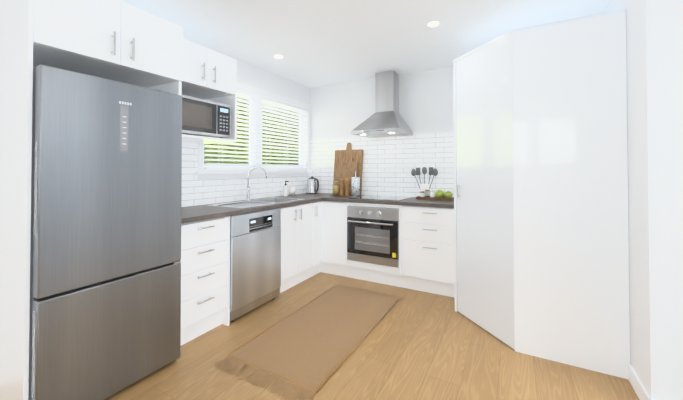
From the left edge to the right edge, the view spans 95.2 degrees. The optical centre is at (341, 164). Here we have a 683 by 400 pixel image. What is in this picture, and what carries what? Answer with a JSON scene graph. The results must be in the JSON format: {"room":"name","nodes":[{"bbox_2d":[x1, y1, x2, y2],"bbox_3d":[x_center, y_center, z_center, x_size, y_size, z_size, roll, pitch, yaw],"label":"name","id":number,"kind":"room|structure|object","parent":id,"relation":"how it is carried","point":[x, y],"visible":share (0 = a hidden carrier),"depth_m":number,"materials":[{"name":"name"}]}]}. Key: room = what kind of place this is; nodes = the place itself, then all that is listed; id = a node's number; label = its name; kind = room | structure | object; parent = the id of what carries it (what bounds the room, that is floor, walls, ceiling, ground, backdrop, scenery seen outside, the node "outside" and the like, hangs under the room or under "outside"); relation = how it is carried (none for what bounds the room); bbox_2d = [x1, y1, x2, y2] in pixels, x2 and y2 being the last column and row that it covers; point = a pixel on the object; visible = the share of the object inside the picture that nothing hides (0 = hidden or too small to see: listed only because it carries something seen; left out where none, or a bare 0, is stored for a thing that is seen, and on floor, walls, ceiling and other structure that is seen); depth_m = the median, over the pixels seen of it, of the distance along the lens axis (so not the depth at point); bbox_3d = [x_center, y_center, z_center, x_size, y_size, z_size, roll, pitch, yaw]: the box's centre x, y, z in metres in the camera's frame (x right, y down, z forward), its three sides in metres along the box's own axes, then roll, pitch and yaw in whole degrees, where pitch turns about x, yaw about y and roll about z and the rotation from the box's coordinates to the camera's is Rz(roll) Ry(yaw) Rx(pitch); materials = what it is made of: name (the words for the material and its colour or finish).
{"room":"kitchen","nodes":[
{"label":"kitchen","id":0,"kind":"room"},
{"bbox_2d":[181,38,309,206],"bbox_3d":[-2.014,0.057,1.761,0.132,2.400,6.435,0,-1,29],"label":"wall","id":1,"kind":"structure","parent":0,"point":[195,191],"depth_m":3.39,"materials":[{"name":"white tile"}]},
{"bbox_2d":[181,39,236,143],"bbox_3d":[-1.241,-0.563,2.547,0.480,0.720,0.614,0,-1,29],"label":"upper cabinet","id":2,"kind":"object","parent":1,"relation":"attached to","point":[209,75],"visible":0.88,"depth_m":2.53,"materials":[{"name":"white"}]},
{"bbox_2d":[182,95,230,138],"bbox_3d":[-1.239,-0.365,2.517,0.399,0.286,0.520,0,-1,29],"label":"microwave","id":3,"kind":"object","parent":2,"relation":"in","point":[203,117],"visible":0.6,"depth_m":2.43,"materials":[{"name":"silver metal"}]},
{"bbox_2d":[195,82,310,178],"bbox_3d":[-0.936,-0.362,3.681,0.153,1.010,1.820,0,-1,29],"label":"window","id":4,"kind":"structure","parent":1,"relation":"in","point":[201,172],"depth_m":3.61,"materials":[{"name":"white"}]},
{"bbox_2d":[204,89,307,168],"bbox_3d":[-0.895,-0.372,3.670,0.060,0.844,1.648,0,-1,29],"label":"window blinds","id":5,"kind":"object","parent":4,"relation":"attached to","point":[265,100],"visible":0.73,"depth_m":3.66,"materials":[{"name":"white plastic"}]},
{"bbox_2d":[105,272,638,399],"bbox_3d":[-0.606,1.276,0.961,3.315,0.060,6.435,0,-1,29],"label":"floor","id":6,"kind":"structure","parent":0,"point":[416,345],"depth_m":1.94,"materials":[{"name":"brown wood"}]},
{"bbox_2d":[0,0,182,399],"bbox_3d":[-1.503,0.164,1.893,0.648,2.190,0.765,0,-1,29],"label":"tall cabinet","id":7,"kind":"object","parent":6,"relation":"on","point":[119,41],"visible":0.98,"depth_m":1.54,"materials":[{"name":"white"}]},
{"bbox_2d":[28,64,181,399],"bbox_3d":[-1.483,0.403,1.863,0.658,1.711,0.694,0,-1,29],"label":"fridge","id":8,"kind":"object","parent":6,"relation":"on","point":[105,262],"visible":0.92,"depth_m":1.62,"materials":[{"name":"silver metal"}]},
{"bbox_2d":[180,193,337,345],"bbox_3d":[-0.760,0.827,3.260,0.610,0.900,2.360,0,-1,29],"label":"base cabinet","id":9,"kind":"object","parent":6,"relation":"on","point":[205,268],"visible":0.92,"depth_m":2.43,"materials":[{"name":"white wood"}]},
{"bbox_2d":[230,208,280,321],"bbox_3d":[-0.968,0.842,2.864,0.560,0.860,0.592,0,-1,29],"label":"dishwasher","id":10,"kind":"object","parent":9,"relation":"in","point":[255,259],"visible":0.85,"depth_m":2.68,"materials":[{"name":"silver metal"}]},
{"bbox_2d":[208,197,303,207],"bbox_3d":[-0.818,0.460,3.159,0.448,0.175,0.918,0,-1,29],"label":"sink","id":11,"kind":"object","parent":9,"relation":"in","point":[260,202],"visible":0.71,"depth_m":3.10,"materials":[{"name":"silver metal"}]},
{"bbox_2d":[245,166,266,200],"bbox_3d":[-0.904,0.192,3.311,0.121,0.365,0.218,0,-1,29],"label":"mixer tap","id":12,"kind":"object","parent":11,"relation":"attached to","point":[248,186],"visible":1,"depth_m":3.25,"materials":[{"name":"silver metal"}]},
{"bbox_2d":[283,181,288,196],"bbox_3d":[-0.681,0.290,3.822,0.073,0.188,0.066,0,-1,29],"label":"soap dispenser","id":13,"kind":"object","parent":9,"relation":"on","point":[285,190],"visible":1,"depth_m":3.80,"materials":[{"name":"white ceramic"}]},
{"bbox_2d":[289,188,294,195],"bbox_3d":[-0.622,0.335,3.921,0.074,0.100,0.074,0,-1,29],"label":"cup","id":14,"kind":"object","parent":9,"relation":"on","point":[291,191],"visible":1,"depth_m":3.89,"materials":[{"name":"white ceramic"}]},
{"bbox_2d":[306,176,318,193],"bbox_3d":[-0.380,0.272,4.245,0.237,0.236,0.164,0,-1,29],"label":"kettle","id":15,"kind":"object","parent":9,"relation":"on","point":[312,185],"visible":1,"depth_m":4.19,"materials":[{"name":"silver metal"}]},
{"bbox_2d":[214,284,404,399],"bbox_3d":[-0.111,1.257,2.480,0.798,0.018,1.618,0,-1,29],"label":"jute rug","id":16,"kind":"object","parent":6,"relation":"on","point":[312,345],"visible":1,"depth_m":2.20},
{"bbox_2d":[320,195,454,296],"bbox_3d":[0.537,0.831,3.545,1.579,0.900,0.610,0,-1,29],"label":"base cabinet","id":17,"kind":"object","parent":6,"relation":"on","point":[426,263],"visible":0.79,"depth_m":3.17,"materials":[{"name":"white wood"}]},
{"bbox_2d":[332,181,339,194],"bbox_3d":[-0.071,0.295,3.981,0.092,0.182,0.092,0,-1,29],"label":"pasta jar","id":18,"kind":"object","parent":17,"relation":"on","point":[336,187],"visible":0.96,"depth_m":3.95,"materials":[{"name":"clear glass"}]},
{"bbox_2d":[339,179,343,195],"bbox_3d":[0.003,0.278,3.934,0.060,0.215,0.060,0,-1,29],"label":"pepper mill","id":19,"kind":"object","parent":17,"relation":"on","point":[341,193],"visible":1,"depth_m":3.91,"materials":[{"name":"brown wood"}]},
{"bbox_2d":[336,158,357,194],"bbox_3d":[0.071,0.144,4.047,0.285,0.485,0.092,0,-1,29],"label":"cutting board","id":20,"kind":"object","parent":17,"relation":"on","point":[347,169],"visible":0.67,"depth_m":4.04,"materials":[{"name":"brown wood"}]},
{"bbox_2d":[345,178,348,195],"bbox_3d":[0.070,0.272,3.880,0.060,0.225,0.060,0,-1,29],"label":"pepper mill","id":21,"kind":"object","parent":17,"relation":"on","point":[346,186],"visible":1,"depth_m":3.86,"materials":[{"name":"brown wood"}]},
{"bbox_2d":[333,142,362,194],"bbox_3d":[0.085,0.042,4.100,0.410,0.690,0.096,0,-1,29],"label":"cutting board","id":22,"kind":"object","parent":17,"relation":"on","point":[348,153],"visible":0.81,"depth_m":4.10,"materials":[{"name":"brown wood"}]},
{"bbox_2d":[351,171,360,196],"bbox_3d":[0.175,0.227,3.845,0.124,0.315,0.124,0,-1,29],"label":"towel stand","id":23,"kind":"object","parent":17,"relation":"on","point":[355,186],"visible":0.96,"depth_m":3.80,"materials":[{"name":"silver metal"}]},
{"bbox_2d":[347,206,398,267],"bbox_3d":[0.436,0.756,3.542,0.588,0.595,0.584,0,-1,29],"label":"built-in oven","id":24,"kind":"object","parent":17,"relation":"in","point":[372,235],"visible":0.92,"depth_m":3.32,"materials":[{"name":"silver metal"}]},
{"bbox_2d":[349,195,411,200],"bbox_3d":[0.459,0.378,3.605,0.590,0.006,0.500,0,-1,29],"label":"cooktop","id":25,"kind":"object","parent":17,"relation":"in","point":[386,198],"visible":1,"depth_m":3.60,"materials":[{"name":"black glass"}]},
{"bbox_2d":[411,167,437,195],"bbox_3d":[0.958,0.201,3.602,0.312,0.360,0.110,0,-1,29],"label":"utensil holder","id":26,"kind":"object","parent":17,"relation":"on","point":[424,186],"visible":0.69,"depth_m":3.58,"materials":[{"name":"white ceramic"}]},
{"bbox_2d":[416,196,453,200],"bbox_3d":[1.023,0.364,3.416,0.380,0.028,0.137,0,-1,29],"label":"wood tray","id":27,"kind":"object","parent":17,"relation":"on","point":[434,198],"visible":0.94,"depth_m":3.36,"materials":[{"name":"brown wood"}]},
{"bbox_2d":[430,190,434,196],"bbox_3d":[1.006,0.323,3.459,0.050,0.090,0.049,0,-1,29],"label":"spice jar","id":28,"kind":"object","parent":27,"relation":"on","point":[432,193],"visible":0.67,"depth_m":3.44,"materials":[{"name":"white ceramic"}]},
{"bbox_2d":[435,190,443,197],"bbox_3d":[1.066,0.317,3.392,0.102,0.099,0.105,0,-1,29],"label":"apple","id":29,"kind":"object","parent":27,"relation":"on","point":[439,193],"visible":0.79,"depth_m":3.36,"materials":[{"name":"green food"}]},
{"bbox_2d":[444,191,452,197],"bbox_3d":[1.150,0.324,3.357,0.088,0.085,0.090,0,-1,29],"label":"apple","id":30,"kind":"object","parent":27,"relation":"on","point":[448,194],"visible":0.85,"depth_m":3.33,"materials":[{"name":"green food"}]},
{"bbox_2d":[453,8,629,379],"bbox_3d":[1.534,0.174,2.637,1.047,2.190,1.245,0,-1,29],"label":"pantry","id":31,"kind":"object","parent":6,"relation":"on","point":[541,253],"visible":0.94,"depth_m":2.03,"materials":[{"name":"white"}]},
{"bbox_2d":[310,66,453,244],"bbox_3d":[0.951,0.084,3.734,3.399,2.400,0.104,0,-1,29],"label":"wall","id":32,"kind":"structure","parent":0,"point":[340,112],"depth_m":3.83,"materials":[{"name":"white tile"}]},
{"bbox_2d":[314,167,317,175],"bbox_3d":[-0.361,0.093,4.398,0.070,0.120,0.008,0,-1,29],"label":"electrical outlet","id":33,"kind":"object","parent":32,"relation":"attached to","point":[315,171],"visible":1,"depth_m":4.39,"materials":[{"name":"white plastic"}]},
{"bbox_2d":[351,70,412,137],"bbox_3d":[0.481,-0.731,3.661,0.584,0.765,0.496,0,-1,29],"label":"hood canopy","id":34,"kind":"object","parent":32,"relation":"attached to","point":[385,119],"visible":1,"depth_m":3.67,"materials":[{"name":"silver metal"}]},
{"bbox_2d":[120,0,682,87],"bbox_3d":[0.830,-1.194,0.197,6.600,0.060,6.435,0,-1,29],"label":"ceiling","id":35,"kind":"structure","parent":0,"point":[316,43],"depth_m":2.59,"materials":[{"name":"white paint"}]},
{"bbox_2d":[427,21,439,26],"bbox_3d":[0.734,-1.129,2.494,0.099,0.006,0.099,0,-1,23],"label":"fitting","id":36,"kind":"object","parent":35,"relation":"attached to","point":[433,23],"depth_m":2.48,"materials":[{"name":"white"}]},
{"bbox_2d":[604,0,682,399],"bbox_3d":[1.976,0.063,2.213,0.154,2.400,1.567,0,-1,29],"label":"wall","id":37,"kind":"structure","parent":0,"point":[654,60],"depth_m":1.56,"materials":[{"name":"white paint"}]},
{"label":"outside","id":38,"kind":"structure","parent":0,"visible":0},
{"bbox_2d":[204,97,298,165],"bbox_3d":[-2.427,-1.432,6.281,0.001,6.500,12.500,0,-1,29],"label":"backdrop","id":39,"kind":"structure","parent":38,"point":[225,153],"depth_m":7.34,"materials":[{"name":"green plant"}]}
]}

